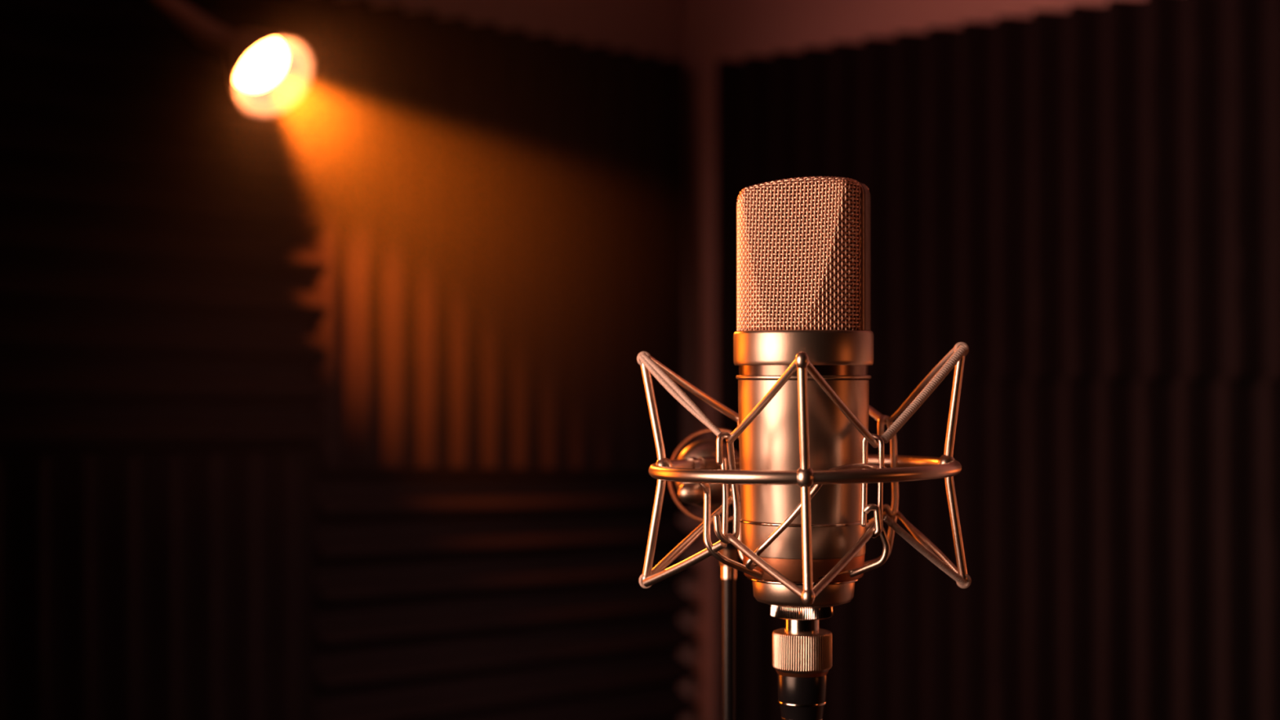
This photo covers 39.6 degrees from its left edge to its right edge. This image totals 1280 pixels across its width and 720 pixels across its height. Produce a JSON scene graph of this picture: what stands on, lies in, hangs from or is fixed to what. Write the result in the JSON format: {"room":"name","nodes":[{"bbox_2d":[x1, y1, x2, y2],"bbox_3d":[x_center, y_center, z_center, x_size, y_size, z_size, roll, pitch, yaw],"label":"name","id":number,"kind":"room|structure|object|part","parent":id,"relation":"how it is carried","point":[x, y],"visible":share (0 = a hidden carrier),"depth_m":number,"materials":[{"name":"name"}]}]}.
{"room":"studio","nodes":[
{"label":"studio","id":0,"kind":"room"},
{"bbox_2d":[38,0,681,719],"bbox_3d":[-1.102,0.200,1.324,0.100,2.320,3.300,0,-1,43],"label":"wall","id":1,"kind":"structure","parent":0,"point":[646,27],"depth_m":2.37,"materials":[{"name":"paint"}]},
{"bbox_2d":[0,453,315,719],"bbox_3d":[-0.676,0.428,1.677,0.039,0.690,0.899,0,-1,43],"label":"panel","id":2,"kind":"object","parent":1,"relation":"attached to","point":[175,586],"visible":1,"depth_m":1.86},
{"bbox_2d":[0,0,327,456],"bbox_3d":[-0.674,-0.158,1.683,0.039,0.522,0.904,0,-1,43],"label":"panel","id":3,"kind":"object","parent":1,"relation":"attached to","point":[157,263],"visible":0.93,"depth_m":1.85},
{"bbox_2d":[306,0,684,468],"bbox_3d":[-0.150,-0.133,2.246,0.039,0.565,0.633,0,-1,43],"label":"panel","id":4,"kind":"object","parent":1,"relation":"attached to","point":[501,241],"visible":1,"depth_m":2.20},
{"bbox_2d":[315,465,697,719],"bbox_3d":[-0.151,0.449,2.241,0.039,0.656,0.640,0,-1,43],"label":"panel","id":5,"kind":"object","parent":1,"relation":"attached to","point":[443,593],"visible":0.95,"depth_m":2.21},
{"bbox_2d":[680,0,1107,719],"bbox_3d":[1.264,0.201,1.446,3.400,2.320,0.100,0,-1,43],"label":"wall","id":6,"kind":"structure","parent":0,"point":[712,31],"depth_m":2.46,"materials":[{"name":"paint"}]},
{"bbox_2d":[715,0,1279,377],"bbox_3d":[0.501,-0.195,2.062,1.052,0.428,0.039,0,-1,43],"label":"panel","id":7,"kind":"object","parent":6,"relation":"attached to","point":[1084,190],"visible":0.82,"depth_m":2.08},
{"bbox_2d":[716,376,1279,719],"bbox_3d":[0.499,0.407,2.058,1.056,0.776,0.039,0,-1,43],"label":"panel","id":8,"kind":"object","parent":6,"relation":"attached to","point":[1121,535],"visible":0.68,"depth_m":2.05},
{"bbox_3d":[0.143,-1.019,0.176,4.946,0.100,4.946,0,0,0],"label":"ceiling","id":9,"kind":"structure","parent":0,"visible":0},
{"bbox_2d":[151,0,312,115],"bbox_3d":[-0.446,-0.602,1.779,0.235,0.709,0.100,0,0,-12],"label":"spotlight","id":10,"kind":"object","parent":9,"relation":"hanging from","point":[269,73],"visible":1,"depth_m":1.80,"materials":[{"name":"yellow"}]},
{"bbox_3d":[-0.452,-0.346,1.794,0.109,0.067,0.025,0,-1,-33],"label":"arm","id":11,"kind":"part","parent":10,"relation":"part of","materials":[{"name":"black"}]},
{"bbox_3d":[-0.385,-0.300,1.801,0.035,0.048,0.059,0,-1,39],"label":"bulb","id":12,"kind":"part","parent":10,"relation":"part of","materials":[{"name":"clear glass"}]},
{"bbox_3d":[0.143,1.401,0.158,4.946,0.100,4.946,0,0,0],"label":"floor","id":13,"kind":"structure","parent":0,"visible":0},
{"bbox_2d":[711,505,737,719],"bbox_3d":[0.033,0.708,0.806,0.473,1.296,0.430,0,0,0],"label":"microphone stand","id":14,"kind":"object","parent":13,"relation":"on","point":[728,574],"visible":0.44,"depth_m":0.86,"materials":[{"name":"black metal"}]},
{"bbox_2d":[636,342,971,620],"bbox_3d":[0.055,0.051,0.779,0.175,0.118,0.137,0,-1,36],"label":"mount","id":15,"kind":"object","parent":14,"relation":"attached to","point":[707,474],"visible":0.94,"depth_m":0.74,"materials":[{"name":"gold metal"}]},
{"bbox_3d":[0.006,0.047,0.767,0.012,0.098,0.004,0,0,13],"label":"post","id":16,"kind":"part","parent":15,"relation":"part of","materials":[{"name":"silver metal"}]},
{"bbox_3d":[0.017,0.015,0.749,0.047,0.036,0.004,0,-1,42],"label":"elastic cord","id":17,"kind":"part","parent":15,"relation":"part of","materials":[{"name":"beige plastic"}]},
{"bbox_3d":[0.019,0.086,0.749,0.046,0.023,0.004,0,-1,44],"label":"elastic cord","id":18,"kind":"part","parent":15,"relation":"part of","materials":[{"name":"silver metal"}]},
{"bbox_3d":[0.024,0.063,0.838,0.013,0.010,0.011,0,0,0],"label":"lever knob","id":19,"kind":"part","parent":15,"relation":"part of","materials":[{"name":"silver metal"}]},
{"bbox_3d":[0.023,0.078,0.783,0.049,0.037,0.003,0,-1,-33],"label":"elastic cord","id":20,"kind":"part","parent":15,"relation":"part of","materials":[{"name":"silver metal"}]},
{"bbox_3d":[0.023,0.012,0.784,0.051,0.030,0.003,0,-1,-32],"label":"elastic cord","id":21,"kind":"part","parent":15,"relation":"part of","materials":[{"name":"silver metal"}]},
{"bbox_3d":[0.039,0.070,0.737,0.033,0.047,0.033,0,0,0],"label":"basket arm","id":22,"kind":"part","parent":15,"relation":"part of","materials":[{"name":"silver metal"}]},
{"bbox_3d":[0.051,0.080,0.795,0.018,0.031,0.004,0,-1,40],"label":"basket arm","id":23,"kind":"part","parent":15,"relation":"part of","materials":[{"name":"silver metal"}]},
{"bbox_3d":[0.050,0.017,0.714,0.003,0.035,0.048,0,-1,-33],"label":"elastic cord","id":24,"kind":"part","parent":15,"relation":"part of","materials":[{"name":"silver metal"}]},
{"bbox_3d":[0.051,0.083,0.715,0.003,0.023,0.048,0,-1,-37],"label":"elastic cord","id":25,"kind":"part","parent":15,"relation":"part of","materials":[{"name":"silver metal"}]},
{"bbox_2d":[733,176,873,582],"bbox_3d":[0.070,0.008,0.766,0.060,0.170,0.060,0,0,10],"label":"microphone","id":26,"kind":"object","parent":15,"relation":"attached to","point":[803,244],"visible":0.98,"depth_m":0.74,"materials":[{"name":"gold metal"}]},
{"bbox_2d":[772,619,831,719],"bbox_3d":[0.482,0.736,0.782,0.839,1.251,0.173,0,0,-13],"label":"connector","id":27,"kind":"object","parent":26,"relation":"attached to","point":[802,651],"visible":1,"depth_m":0.76,"materials":[{"name":"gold metal"}]},
{"bbox_2d":[737,176,868,331],"bbox_3d":[0.070,-0.045,0.766,0.057,0.065,0.058,0,0,0],"label":"grille","id":28,"kind":"object","parent":26,"relation":"attached to","point":[802,242],"depth_m":0.75,"materials":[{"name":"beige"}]},
{"bbox_3d":[0.070,-0.045,0.766,0.057,0.065,0.013,0,0,19],"label":"grille frame","id":29,"kind":"part","parent":26,"relation":"part of","materials":[{"name":"brown metal"}]},
{"bbox_2d":[752,581,854,607],"bbox_3d":[0.070,0.099,0.765,0.044,0.011,0.044,0,0,0],"label":"microphone base","id":30,"kind":"object","parent":15,"relation":"on","point":[774,593],"depth_m":0.75,"materials":[{"name":"metal"}]},
{"bbox_3d":[0.065,0.046,0.697,0.006,0.096,0.011,0,0,0],"label":"post","id":31,"kind":"part","parent":15,"relation":"part of","materials":[{"name":"silver metal"}]},
{"bbox_3d":[0.081,0.018,0.714,0.003,0.037,0.053,0,-1,40],"label":"elastic cord","id":32,"kind":"part","parent":15,"relation":"part of","materials":[{"name":"silver metal"}]},
{"bbox_3d":[0.082,0.081,0.715,0.003,0.027,0.049,0,-1,39],"label":"elastic cord","id":33,"kind":"part","parent":15,"relation":"part of","materials":[{"name":"silver metal"}]},
{"bbox_3d":[0.093,0.081,0.743,0.025,0.025,0.005,0,-1,41],"label":"basket arm","id":34,"kind":"part","parent":15,"relation":"part of","materials":[{"name":"silver metal"}]},
{"bbox_3d":[0.095,0.082,0.817,0.003,0.030,0.055,0,-1,-40],"label":"elastic cord","id":35,"kind":"part","parent":15,"relation":"part of","materials":[{"name":"beige plastic"}]},
{"bbox_3d":[0.093,0.013,0.818,0.004,0.032,0.054,0,-1,-38],"label":"elastic cord","id":36,"kind":"part","parent":15,"relation":"part of","materials":[{"name":"silver metal"}]},
{"bbox_3d":[0.102,0.081,0.795,0.030,0.029,0.004,0,0,-22],"label":"basket arm","id":37,"kind":"part","parent":15,"relation":"part of","materials":[{"name":"silver metal"}]},
{"bbox_3d":[0.124,0.011,0.781,0.003,0.034,0.040,0,-1,-41],"label":"elastic cord","id":38,"kind":"part","parent":15,"relation":"part of","materials":[{"name":"beige plastic"}]},
{"bbox_3d":[0.119,0.014,0.747,0.040,0.041,0.029,0,0,0],"label":"elastic cord","id":39,"kind":"part","parent":15,"relation":"part of","materials":[{"name":"beige plastic"}]},
{"bbox_3d":[0.119,0.080,0.747,0.046,0.032,0.003,0,-1,-34],"label":"elastic cord","id":40,"kind":"part","parent":15,"relation":"part of","materials":[{"name":"beige plastic"}]},
{"bbox_3d":[0.127,0.081,0.781,0.004,0.028,0.040,0,-1,-38],"label":"elastic cord","id":41,"kind":"part","parent":15,"relation":"part of","materials":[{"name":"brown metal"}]},
{"bbox_3d":[0.136,0.045,0.764,0.010,0.102,0.004,0,0,16],"label":"post","id":42,"kind":"part","parent":15,"relation":"part of","materials":[{"name":"silver metal"}]}
]}

